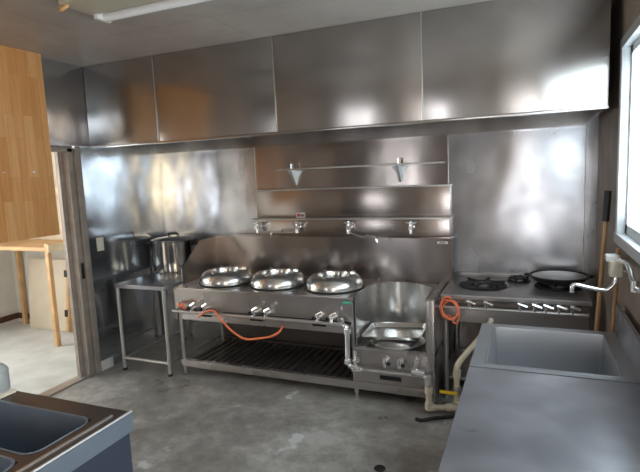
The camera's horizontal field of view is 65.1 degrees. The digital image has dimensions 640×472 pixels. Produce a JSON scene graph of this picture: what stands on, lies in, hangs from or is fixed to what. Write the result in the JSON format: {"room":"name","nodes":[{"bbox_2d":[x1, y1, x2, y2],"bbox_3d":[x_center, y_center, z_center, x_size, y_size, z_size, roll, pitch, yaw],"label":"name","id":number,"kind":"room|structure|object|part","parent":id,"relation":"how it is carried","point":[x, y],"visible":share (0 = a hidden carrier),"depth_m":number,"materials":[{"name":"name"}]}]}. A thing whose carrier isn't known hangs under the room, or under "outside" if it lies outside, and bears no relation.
{"room":"commercial kitchen","nodes":[
{"label":"commercial kitchen","id":0,"kind":"room"},
{"bbox_2d":[0,250,18,326],"bbox_3d":[-4.604,-0.010,4.554,0.100,2.680,3.620,1,8,23],"label":"wall","id":1,"kind":"structure","parent":0,"point":[8,300],"depth_m":6.21,"materials":[{"name":"paint"}]},
{"bbox_2d":[0,312,29,322],"bbox_3d":[-3.457,1.245,4.254,2.270,0.070,3.620,1,8,23],"label":"baseboard","id":2,"kind":"structure","parent":1,"relation":"attached to","point":[15,315],"depth_m":6.25,"materials":[{"name":"brown wood"}]},
{"bbox_2d":[11,250,64,322],"bbox_3d":[-2.846,-0.241,5.820,2.370,2.680,0.100,1,8,23],"label":"wall","id":3,"kind":"structure","parent":0,"point":[25,255],"depth_m":6.20,"materials":[{"name":"paint"}]},
{"bbox_2d":[28,258,72,331],"bbox_3d":[-3.194,0.689,5.934,0.655,0.835,0.138,1,8,23],"label":"door leaf","id":4,"kind":"structure","parent":3,"relation":"in","point":[39,298],"depth_m":5.93,"materials":[{"name":"beige wood"}]},
{"bbox_3d":[-2.907,0.711,5.817,0.035,0.795,0.138,1,8,23],"label":"edge post","id":5,"kind":"part","parent":4,"relation":"part of","materials":[{"name":"brown wood"}]},
{"bbox_2d":[75,69,173,364],"bbox_3d":[-1.900,-0.164,4.879,0.100,2.680,1.040,1,8,23],"label":"wall panel","id":6,"kind":"object","parent":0,"point":[123,192],"visible":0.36,"depth_m":4.82,"materials":[{"name":"metal"}]},
{"bbox_2d":[97,237,103,250],"bbox_3d":[-1.983,0.074,4.538,0.013,0.120,0.070,1,8,23],"label":"wall switch","id":7,"kind":"object","parent":6,"relation":"attached to","point":[100,243],"visible":1,"depth_m":4.53,"materials":[{"name":"beige paint"}]},
{"bbox_2d":[101,356,113,370],"bbox_3d":[-1.960,1.177,4.620,0.012,0.090,0.150,1,8,23],"label":"baseboard","id":8,"kind":"structure","parent":6,"relation":"attached to","point":[107,363],"depth_m":4.62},
{"bbox_2d":[0,322,464,471],"bbox_3d":[-1.922,1.537,2.485,6.670,0.100,6.080,1,8,23],"label":"floor","id":9,"kind":"structure","parent":0,"point":[200,420],"depth_m":3.60,"materials":[{"name":"concrete"}]},
{"bbox_2d":[0,152,63,346],"bbox_3d":[-3.117,0.041,5.591,1.550,2.200,0.580,1,8,23],"label":"wooden rack","id":10,"kind":"object","parent":9,"relation":"on","point":[53,243],"visible":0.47,"depth_m":5.46,"materials":[{"name":"brown wood"}]},
{"bbox_3d":[-3.700,0.002,6.102,0.044,2.200,0.044,1,8,23],"label":"post","id":11,"kind":"part","parent":10,"relation":"part of","materials":[{"name":"brown wood"}]},
{"bbox_2d":[0,239,63,250],"bbox_3d":[-3.262,0.099,5.660,1.230,0.040,0.560,1,8,23],"label":"shelf","id":12,"kind":"object","parent":10,"relation":"attached to","point":[27,244],"depth_m":5.42,"materials":[{"name":"brown wood"}]},
{"bbox_3d":[-2.801,0.624,5.258,0.044,1.100,0.044,1,8,23],"label":"post","id":13,"kind":"part","parent":10,"relation":"part of","materials":[{"name":"brown wood"}]},
{"bbox_2d":[0,391,133,471],"bbox_3d":[-1.508,1.140,1.849,1.316,0.808,0.935,1,8,23],"label":"double sink","id":14,"kind":"object","parent":9,"relation":"on","point":[39,433],"visible":1,"depth_m":1.95,"materials":[{"name":"metal"}]},
{"bbox_3d":[-1.414,0.886,1.621,0.776,0.244,0.431,1,8,23],"label":"bowl","id":15,"kind":"part","parent":14,"relation":"part of","materials":[{"name":"metal"}]},
{"bbox_2d":[0,388,15,398],"bbox_3d":[-1.527,0.685,2.236,0.375,0.014,0.097,1,8,23],"label":"chopping block","id":16,"kind":"object","parent":14,"relation":"on","point":[11,391],"visible":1,"depth_m":2.17,"materials":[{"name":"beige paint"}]},
{"bbox_2d":[0,362,10,393],"bbox_3d":[-1.402,0.604,2.177,0.090,0.150,0.090,1,8,23],"label":"plastic bottle","id":17,"kind":"object","parent":16,"relation":"on","point":[5,385],"visible":1,"depth_m":2.17,"materials":[{"name":"plastic"}]},
{"bbox_3d":[-1.269,0.857,1.968,0.776,0.284,0.276,1,8,23],"label":"bowl","id":18,"kind":"part","parent":14,"relation":"part of","materials":[{"name":"metal"}]},
{"bbox_3d":[-1.514,1.101,1.840,1.290,0.650,0.925,1,8,23],"label":"cabinet panel","id":19,"kind":"part","parent":14,"relation":"part of","materials":[{"name":"silver metal"}]},
{"bbox_2d":[114,272,220,376],"bbox_3d":[-1.391,0.768,4.835,0.550,0.800,0.915,1,8,23],"label":"steel table","id":20,"kind":"object","parent":9,"relation":"on","point":[162,282],"visible":0.59,"depth_m":4.49,"materials":[{"name":"silver metal"}]},
{"bbox_3d":[-1.794,0.830,4.533,0.033,0.745,0.034,1,8,23],"label":"leg","id":21,"kind":"part","parent":20,"relation":"part of","materials":[{"name":"metal"}]},
{"bbox_3d":[-1.323,0.835,4.337,0.033,0.745,0.034,1,8,23],"label":"leg","id":22,"kind":"part","parent":20,"relation":"part of","materials":[{"name":"metal"}]},
{"bbox_2d":[145,232,198,272],"bbox_3d":[-1.468,0.148,5.066,0.481,0.378,0.449,-8,9,-39],"label":"stockpot","id":23,"kind":"object","parent":20,"relation":"on","point":[170,252],"visible":0.84,"depth_m":4.88,"materials":[{"name":"metal"}]},
{"bbox_3d":[-1.474,0.014,5.049,0.446,0.037,0.446,1,8,23],"label":"lid","id":24,"kind":"part","parent":23,"relation":"part of","materials":[{"name":"metal"}]},
{"bbox_2d":[172,234,453,403],"bbox_3d":[-0.075,0.615,4.246,2.250,1.140,0.928,1,8,23],"label":"range","id":25,"kind":"object","parent":9,"relation":"on","point":[404,278],"visible":0.86,"depth_m":4.13,"materials":[{"name":"metal"}]},
{"bbox_2d":[177,301,185,309],"bbox_3d":[-1.175,0.590,4.237,0.061,0.057,0.127,-7,9,-35],"label":"stub","id":26,"kind":"object","parent":25,"relation":"attached to","point":[179,304],"visible":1,"depth_m":4.21,"materials":[{"name":"orange rubber"}]},
{"bbox_3d":[-1.194,0.893,4.374,0.035,0.550,0.036,1,8,23],"label":"leg","id":27,"kind":"part","parent":25,"relation":"part of","materials":[{"name":"metal"}]},
{"bbox_3d":[-1.119,0.547,4.638,0.020,0.265,0.670,1,8,23],"label":"panel","id":28,"kind":"part","parent":25,"relation":"part of","materials":[{"name":"metal"}]},
{"bbox_3d":[-0.965,0.815,4.923,0.035,0.550,0.036,1,8,23],"label":"leg","id":29,"kind":"part","parent":25,"relation":"part of","materials":[{"name":"metal"}]},
{"bbox_2d":[199,265,251,288],"bbox_3d":[-0.819,0.344,4.380,0.476,0.136,0.476,1,8,23],"label":"ring","id":30,"kind":"object","parent":25,"relation":"on","point":[226,277],"visible":0.94,"depth_m":4.22,"materials":[{"name":"metal"}]},
{"bbox_2d":[198,309,283,339],"bbox_3d":[-0.653,0.715,4.028,0.760,0.235,0.054,0,7,18],"label":"gas hose","id":31,"kind":"object","parent":25,"relation":"attached to","point":[212,310],"visible":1,"depth_m":4.02,"materials":[{"name":"orange rubber"}]},
{"bbox_3d":[-0.501,0.547,4.021,1.615,0.165,0.017,1,8,23],"label":"panel","id":32,"kind":"part","parent":25,"relation":"part of","materials":[{"name":"metal"}]},
{"bbox_3d":[-0.471,0.688,4.033,1.565,0.070,0.018,1,8,23],"label":"panel","id":33,"kind":"part","parent":25,"relation":"part of","materials":[{"name":"metal"}]},
{"bbox_2d":[192,336,352,378],"bbox_3d":[-0.082,1.063,4.292,2.150,0.050,0.625,1,8,23],"label":"slatted shelf","id":34,"kind":"object","parent":25,"relation":"attached to","point":[302,356],"depth_m":4.41,"materials":[{"name":"metal"}]},
{"bbox_2d":[173,273,377,299],"bbox_3d":[-0.384,0.413,4.306,1.630,0.020,0.680,1,8,23],"label":"cooktop","id":35,"kind":"object","parent":25,"relation":"in","point":[191,285],"depth_m":4.06,"materials":[{"name":"metal"}]},
{"bbox_2d":[250,267,305,291],"bbox_3d":[-0.352,0.348,4.186,0.476,0.136,0.476,1,8,23],"label":"ring","id":36,"kind":"object","parent":25,"relation":"on","point":[272,279],"visible":0.98,"depth_m":4.02,"materials":[{"name":"metal"}]},
{"bbox_3d":[-0.209,1.111,3.987,2.150,0.060,0.042,1,8,23],"label":"shelf rail","id":37,"kind":"part","parent":25,"relation":"part of","materials":[{"name":"metal"}]},
{"bbox_2d":[305,269,364,295],"bbox_3d":[0.114,0.353,3.992,0.476,0.136,0.476,1,8,23],"label":"wok","id":38,"kind":"object","parent":25,"relation":"on","point":[326,282],"visible":1,"depth_m":3.83,"materials":[{"name":"metal"}]},
{"bbox_3d":[0.265,0.907,3.666,0.040,0.050,0.049,-8,9,-40],"label":"knob","id":39,"kind":"part","parent":25,"relation":"part of","materials":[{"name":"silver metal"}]},
{"bbox_3d":[0.376,0.759,4.044,0.020,0.665,0.670,1,8,23],"label":"panel","id":40,"kind":"part","parent":25,"relation":"part of","materials":[{"name":"metal"}]},
{"bbox_3d":[0.512,1.037,3.650,0.160,0.030,0.007,1,8,23],"label":"name plate","id":41,"kind":"part","parent":25,"relation":"part of","materials":[{"name":"black metal"}]},
{"bbox_3d":[0.520,1.109,3.667,0.538,0.043,0.016,1,8,23],"label":"rail","id":42,"kind":"part","parent":25,"relation":"part of","materials":[{"name":"metal"}]},
{"bbox_3d":[0.514,0.964,3.651,0.538,0.245,0.016,1,8,23],"label":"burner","id":43,"kind":"part","parent":25,"relation":"part of","materials":[{"name":"metal"}]},
{"bbox_2d":[362,322,425,339],"bbox_3d":[0.569,0.722,3.798,0.450,0.073,0.330,1,8,23],"label":"steel tray","id":44,"kind":"object","parent":25,"relation":"on","point":[376,330],"visible":0.91,"depth_m":3.84,"materials":[{"name":"silver metal"}]},
{"bbox_3d":[0.662,0.795,3.940,0.590,0.025,0.650,1,8,23],"label":"deck plate","id":45,"kind":"part","parent":25,"relation":"part of","materials":[{"name":"metal"}]},
{"bbox_3d":[0.684,0.875,3.492,0.033,0.042,0.040,2,9,34],"label":"knob","id":46,"kind":"part","parent":25,"relation":"part of","materials":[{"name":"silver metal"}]},
{"bbox_3d":[0.780,0.785,3.520,0.050,0.690,0.046,1,8,23],"label":"corner post","id":47,"kind":"part","parent":25,"relation":"part of","materials":[{"name":"metal"}]},
{"bbox_3d":[0.927,0.755,3.830,0.018,0.680,0.640,1,8,23],"label":"panel","id":48,"kind":"part","parent":25,"relation":"part of","materials":[{"name":"metal"}]},
{"bbox_2d":[374,465,385,471],"bbox_3d":[0.344,1.337,2.888,0.068,0.006,0.068,1,8,23],"label":"floor drain","id":49,"kind":"object","parent":9,"relation":"on","point":[379,468],"visible":1,"depth_m":2.88,"materials":[{"name":"metal"}]},
{"bbox_2d":[415,414,454,421],"bbox_3d":[0.813,1.240,3.430,0.333,0.024,0.046,-3,7,-7],"label":"hose","id":50,"kind":"object","parent":9,"relation":"on","point":[450,415],"visible":0.81,"depth_m":3.41,"materials":[{"name":"black rubber"}]},
{"bbox_2d":[423,318,493,411],"bbox_3d":[0.978,0.904,3.473,0.528,0.629,0.140,-4,7,-9],"label":"pipe","id":51,"kind":"object","parent":9,"relation":"on","point":[430,406],"visible":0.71,"depth_m":3.46,"materials":[{"name":"beige plastic"}]},
{"bbox_3d":[0.882,1.075,3.446,0.120,0.018,0.020,1,8,23],"label":"lever","id":52,"kind":"part","parent":51,"relation":"part of","materials":[{"name":"yellow plastic"}]},
{"bbox_2d":[439,271,591,398],"bbox_3d":[1.452,0.761,3.782,0.980,0.836,0.720,1,8,23],"label":"stove","id":53,"kind":"object","parent":9,"relation":"on","point":[506,298],"visible":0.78,"depth_m":3.56,"materials":[{"name":"metal"}]},
{"bbox_3d":[0.935,0.865,3.711,0.035,0.630,0.036,1,8,23],"label":"leg","id":54,"kind":"part","parent":53,"relation":"part of","materials":[{"name":"metal"}]},
{"bbox_2d":[439,296,459,323],"bbox_3d":[0.917,0.524,3.555,0.138,0.220,0.084,1,8,23],"label":"gas hose","id":55,"kind":"object","parent":53,"relation":"attached to","point":[443,299],"visible":1,"depth_m":3.54,"materials":[{"name":"orange rubber"}]},
{"bbox_3d":[1.156,0.790,4.242,0.035,0.630,0.036,1,8,23],"label":"leg","id":56,"kind":"part","parent":53,"relation":"part of","materials":[{"name":"metal"}]},
{"bbox_2d":[448,348,473,380],"bbox_3d":[1.475,1.012,3.829,0.950,0.025,0.610,1,8,23],"label":"pipe","id":57,"kind":"object","parent":53,"relation":"attached to","point":[465,366],"depth_m":3.94,"materials":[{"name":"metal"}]},
{"bbox_3d":[1.061,0.467,3.524,0.068,0.043,0.024,1,8,24],"label":"knob","id":58,"kind":"part","parent":53,"relation":"part of","materials":[{"name":"silver metal"}]},
{"bbox_3d":[1.167,0.468,3.480,0.068,0.043,0.024,1,8,24],"label":"knob","id":59,"kind":"part","parent":53,"relation":"part of","materials":[{"name":"silver metal"}]},
{"bbox_3d":[1.338,0.489,3.486,0.930,0.078,0.015,1,8,23],"label":"knob panel","id":60,"kind":"part","parent":53,"relation":"part of","materials":[{"name":"metal"}]},
{"bbox_3d":[1.335,0.574,3.482,0.930,0.090,0.018,1,8,23],"label":"panel","id":61,"kind":"part","parent":53,"relation":"part of","materials":[{"name":"metal"}]},
{"bbox_2d":[441,276,591,305],"bbox_3d":[1.444,0.397,3.740,0.970,0.032,0.645,1,8,23],"label":"cooktop","id":62,"kind":"object","parent":53,"relation":"in","point":[511,291],"depth_m":3.58,"materials":[{"name":"metal"}]},
{"bbox_3d":[1.370,0.470,3.395,0.068,0.043,0.024,1,8,24],"label":"knob","id":63,"kind":"part","parent":53,"relation":"part of","materials":[{"name":"silver metal"}]},
{"bbox_3d":[1.453,0.470,3.361,0.068,0.043,0.024,1,8,24],"label":"knob","id":64,"kind":"part","parent":53,"relation":"part of","materials":[{"name":"silver metal"}]},
{"bbox_3d":[1.518,0.471,3.334,0.068,0.043,0.024,1,8,24],"label":"knob","id":65,"kind":"part","parent":53,"relation":"part of","materials":[{"name":"silver metal"}]},
{"bbox_2d":[524,269,594,285],"bbox_3d":[1.752,0.308,3.684,0.405,0.060,0.405,-6,8,-26],"label":"pan","id":66,"kind":"object","parent":53,"relation":"on","point":[555,277],"visible":0.98,"depth_m":3.62,"materials":[{"name":"metal"}]},
{"bbox_3d":[1.751,0.288,3.682,0.372,0.020,0.372,1,8,23],"label":"lid","id":67,"kind":"part","parent":66,"relation":"part of","materials":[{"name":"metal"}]},
{"bbox_3d":[1.592,0.472,3.303,0.068,0.043,0.024,1,8,24],"label":"knob","id":68,"kind":"part","parent":53,"relation":"part of","materials":[{"name":"silver metal"}]},
{"bbox_3d":[1.666,0.473,3.272,0.068,0.043,0.024,1,8,24],"label":"knob","id":69,"kind":"part","parent":53,"relation":"part of","materials":[{"name":"silver metal"}]},
{"bbox_2d":[438,367,639,471],"bbox_3d":[0.683,1.029,1.405,0.690,0.955,1.725,1,8,23],"label":"countertop","id":70,"kind":"structure","parent":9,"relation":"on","point":[504,421],"depth_m":1.75,"materials":[{"name":"metal"}]},
{"bbox_2d":[470,304,639,383],"bbox_3d":[1.146,0.872,2.514,0.690,0.955,0.680,1,8,23],"label":"sink","id":71,"kind":"object","parent":9,"relation":"on","point":[585,354],"visible":0.38,"depth_m":2.67,"materials":[{"name":"metal"}]},
{"bbox_3d":[1.131,0.701,2.488,0.556,0.304,0.591,1,8,23],"label":"bowl","id":72,"kind":"part","parent":71,"relation":"part of","materials":[{"name":"metal"}]},
{"bbox_2d":[594,191,611,330],"bbox_3d":[1.699,0.481,3.097,0.142,1.516,0.100,1,8,23],"label":"mop","id":73,"kind":"object","parent":9,"relation":"on","point":[607,194],"visible":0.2,"depth_m":3.03,"materials":[{"name":"wood"},{"name":"black plastic"}]},
{"bbox_3d":[1.712,0.493,3.093,0.086,1.250,0.027,1,8,23],"label":"handle","id":74,"kind":"part","parent":73,"relation":"part of","materials":[{"name":"brown wood"}]},
{"bbox_2d":[611,247,620,331],"bbox_3d":[1.668,0.659,2.897,0.066,1.235,0.266,1,8,23],"label":"broom","id":75,"kind":"object","parent":9,"relation":"on","point":[618,249],"visible":0.08,"depth_m":2.78,"materials":[{"name":"brown wood"}]},
{"bbox_2d":[0,0,613,68],"bbox_3d":[-0.944,-1.209,1.687,4.300,0.100,6.080,1,8,23],"label":"ceiling","id":76,"kind":"structure","parent":0,"point":[69,36],"depth_m":3.19,"materials":[{"name":"white paint"}]},
{"bbox_2d":[0,45,59,242],"bbox_3d":[-2.350,-0.619,3.378,0.154,1.367,1.108,1,8,23],"label":"upper cabinet","id":77,"kind":"object","parent":76,"relation":"hanging from","point":[28,204],"visible":1,"depth_m":3.66,"materials":[{"name":"brown wood"}]},
{"bbox_2d":[57,0,212,22],"bbox_3d":[-0.768,-1.240,2.565,1.270,0.070,0.310,1,8,23],"label":"ceiling lamp","id":78,"kind":"object","parent":76,"relation":"attached to","point":[106,11],"visible":1,"depth_m":2.71,"materials":[{"name":"paint"}]},
{"bbox_2d":[160,115,598,350],"bbox_3d":[0.256,-0.220,4.594,4.300,2.680,0.100,1,8,23],"label":"wall","id":79,"kind":"structure","parent":0,"point":[517,196],"depth_m":4.05,"materials":[{"name":"metal"}]},
{"bbox_2d":[83,0,610,153],"bbox_3d":[-0.043,-1.125,3.996,3.989,0.709,0.988,1,8,23],"label":"range hood","id":80,"kind":"object","parent":79,"relation":"attached to","point":[493,65],"visible":1,"depth_m":3.38,"materials":[{"name":"metal"}]},
{"bbox_3d":[-1.651,-1.092,4.152,0.739,0.679,0.020,1,8,23],"label":"hood panel","id":81,"kind":"part","parent":80,"relation":"part of","materials":[{"name":"metal"}]},
{"bbox_3d":[-0.815,-1.084,3.804,1.063,0.679,0.020,1,8,23],"label":"hood panel","id":82,"kind":"part","parent":80,"relation":"part of","materials":[{"name":"metal"}]},
{"bbox_3d":[0.164,-1.075,3.397,1.050,0.679,0.020,1,8,23],"label":"hood panel","id":83,"kind":"part","parent":80,"relation":"part of","materials":[{"name":"metal"}]},
{"bbox_3d":[1.133,-1.065,2.993,1.042,0.679,0.020,1,8,23],"label":"hood panel","id":84,"kind":"part","parent":80,"relation":"part of","materials":[{"name":"metal"}]},
{"bbox_3d":[1.794,-1.125,3.244,0.020,0.679,0.960,1,8,23],"label":"panel","id":85,"kind":"part","parent":80,"relation":"part of","materials":[{"name":"metal"}]},
{"bbox_2d":[252,135,451,236],"bbox_3d":[0.217,-0.417,4.456,1.850,0.828,0.129,1,8,23],"label":"panel","id":86,"kind":"object","parent":79,"relation":"attached to","point":[373,198],"visible":0.98,"depth_m":4.43,"materials":[{"name":"metal"}]},
{"bbox_2d":[253,222,262,232],"bbox_3d":[-0.591,-0.083,4.748,0.084,0.107,0.100,1,8,23],"label":"tap","id":87,"kind":"object","parent":86,"relation":"attached to","point":[258,225],"visible":1,"depth_m":4.72,"materials":[{"name":"silver metal"}]},
{"bbox_2d":[270,221,301,235],"bbox_3d":[-0.308,-0.067,4.633,0.304,0.136,0.100,1,8,23],"label":"tap","id":88,"kind":"object","parent":86,"relation":"attached to","point":[298,225],"visible":1,"depth_m":4.57,"materials":[{"name":"silver metal"}]},
{"bbox_3d":[-0.338,-0.023,4.615,0.265,0.057,0.019,0,7,18],"label":"spout","id":89,"kind":"part","parent":88,"relation":"part of","materials":[{"name":"silver metal"}]},
{"bbox_2d":[296,213,304,217],"bbox_3d":[-0.182,-0.194,4.673,0.090,0.048,0.006,1,8,23],"label":"price tag","id":90,"kind":"object","parent":86,"relation":"attached to","point":[298,215],"visible":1,"depth_m":4.67,"materials":[{"name":"paper"}]},
{"bbox_3d":[0.243,-0.297,4.509,1.820,0.258,0.044,1,8,23],"label":"panel","id":91,"kind":"part","parent":86,"relation":"part of","materials":[{"name":"metal"}]},
{"bbox_2d":[274,158,444,184],"bbox_3d":[0.312,-0.558,4.381,1.540,0.200,0.120,1,8,23],"label":"wall rail","id":92,"kind":"object","parent":86,"relation":"attached to","point":[398,168],"visible":1,"depth_m":4.30,"materials":[{"name":"metal"}]},
{"bbox_2d":[344,221,377,244],"bbox_3d":[0.331,-0.029,4.233,0.098,0.166,0.477,-5,8,-22],"label":"tap","id":93,"kind":"object","parent":86,"relation":"attached to","point":[349,227],"visible":1,"depth_m":4.36,"materials":[{"name":"silver metal"}]},
{"bbox_3d":[0.357,0.012,4.213,0.029,0.087,0.417,-6,8,-29],"label":"spout","id":94,"kind":"part","parent":93,"relation":"part of","materials":[{"name":"silver metal"}]},
{"bbox_2d":[406,221,415,233],"bbox_3d":[0.762,-0.070,4.186,0.084,0.107,0.100,1,8,23],"label":"tap","id":95,"kind":"object","parent":86,"relation":"attached to","point":[412,226],"visible":1,"depth_m":4.16,"materials":[{"name":"silver metal"}]},
{"bbox_2d":[253,126,586,271],"bbox_3d":[0.712,0.079,4.390,2.843,2.100,0.003,1,8,23],"label":"trim","id":96,"kind":"structure","parent":79,"relation":"attached to","point":[586,126],"depth_m":3.82,"materials":[{"name":"metal"}]},
{"bbox_2d":[593,0,639,334],"bbox_3d":[1.030,0.188,1.061,0.150,2.680,5.880,1,8,23],"label":"wall","id":97,"kind":"structure","parent":0,"point":[624,13],"depth_m":3.07,"materials":[{"name":"grey paint"}]},
{"bbox_2d":[569,254,639,292],"bbox_3d":[1.370,0.233,2.416,0.262,0.228,0.652,1,8,23],"label":"faucet","id":98,"kind":"object","parent":97,"relation":"attached to","point":[615,265],"visible":1,"depth_m":2.61,"materials":[{"name":"silver metal"}]},
{"bbox_3d":[1.467,0.259,2.687,0.234,0.103,0.023,1,8,23],"label":"spout","id":99,"kind":"part","parent":98,"relation":"part of","materials":[{"name":"silver metal"}]},
{"bbox_2d":[613,15,639,264],"bbox_3d":[1.170,-0.336,1.513,0.108,1.095,2.710,1,8,23],"label":"window","id":100,"kind":"structure","parent":97,"relation":"in","point":[626,236],"depth_m":2.65,"materials":[{"name":"metal"}]},
{"bbox_3d":[1.415,-0.420,2.087,0.022,0.990,1.330,1,8,23],"label":"sash","id":101,"kind":"part","parent":100,"relation":"part of","materials":[{"name":"metal"}]},
{"bbox_3d":[1.415,-0.425,2.087,0.006,0.900,1.240,1,8,23],"label":"pane","id":102,"kind":"part","parent":100,"relation":"part of","materials":[{"name":"clear glass"}]},
{"bbox_2d":[615,304,639,380],"bbox_3d":[1.439,0.493,2.338,0.020,0.185,0.680,1,8,23],"label":"backsplash","id":103,"kind":"structure","parent":97,"relation":"attached to","point":[626,333],"depth_m":2.30,"materials":[{"name":"metal"}]},
{"bbox_3d":[-3.023,0.218,2.189,0.100,2.680,4.840,1,8,23],"label":"wall","id":104,"kind":"structure","parent":0,"visible":0},
{"bbox_2d":[41,58,89,146],"bbox_3d":[-2.302,-1.009,3.659,0.080,0.670,1.400,1,8,23],"label":"wall panel","id":105,"kind":"object","parent":104,"relation":"attached to","point":[63,82],"depth_m":4.09,"materials":[{"name":"metal"}]},
{"bbox_2d":[38,146,101,396],"bbox_3d":[-2.381,0.337,3.709,0.140,2.015,1.600,1,8,23],"label":"door frame","id":106,"kind":"structure","parent":104,"relation":"in","point":[68,165],"depth_m":4.33,"materials":[{"name":"paint"}]},
{"bbox_3d":[-2.402,0.341,3.682,0.122,2.015,1.535,1,8,23],"label":"frame","id":107,"kind":"part","parent":106,"relation":"part of","materials":[{"name":"paint"}]}
]}

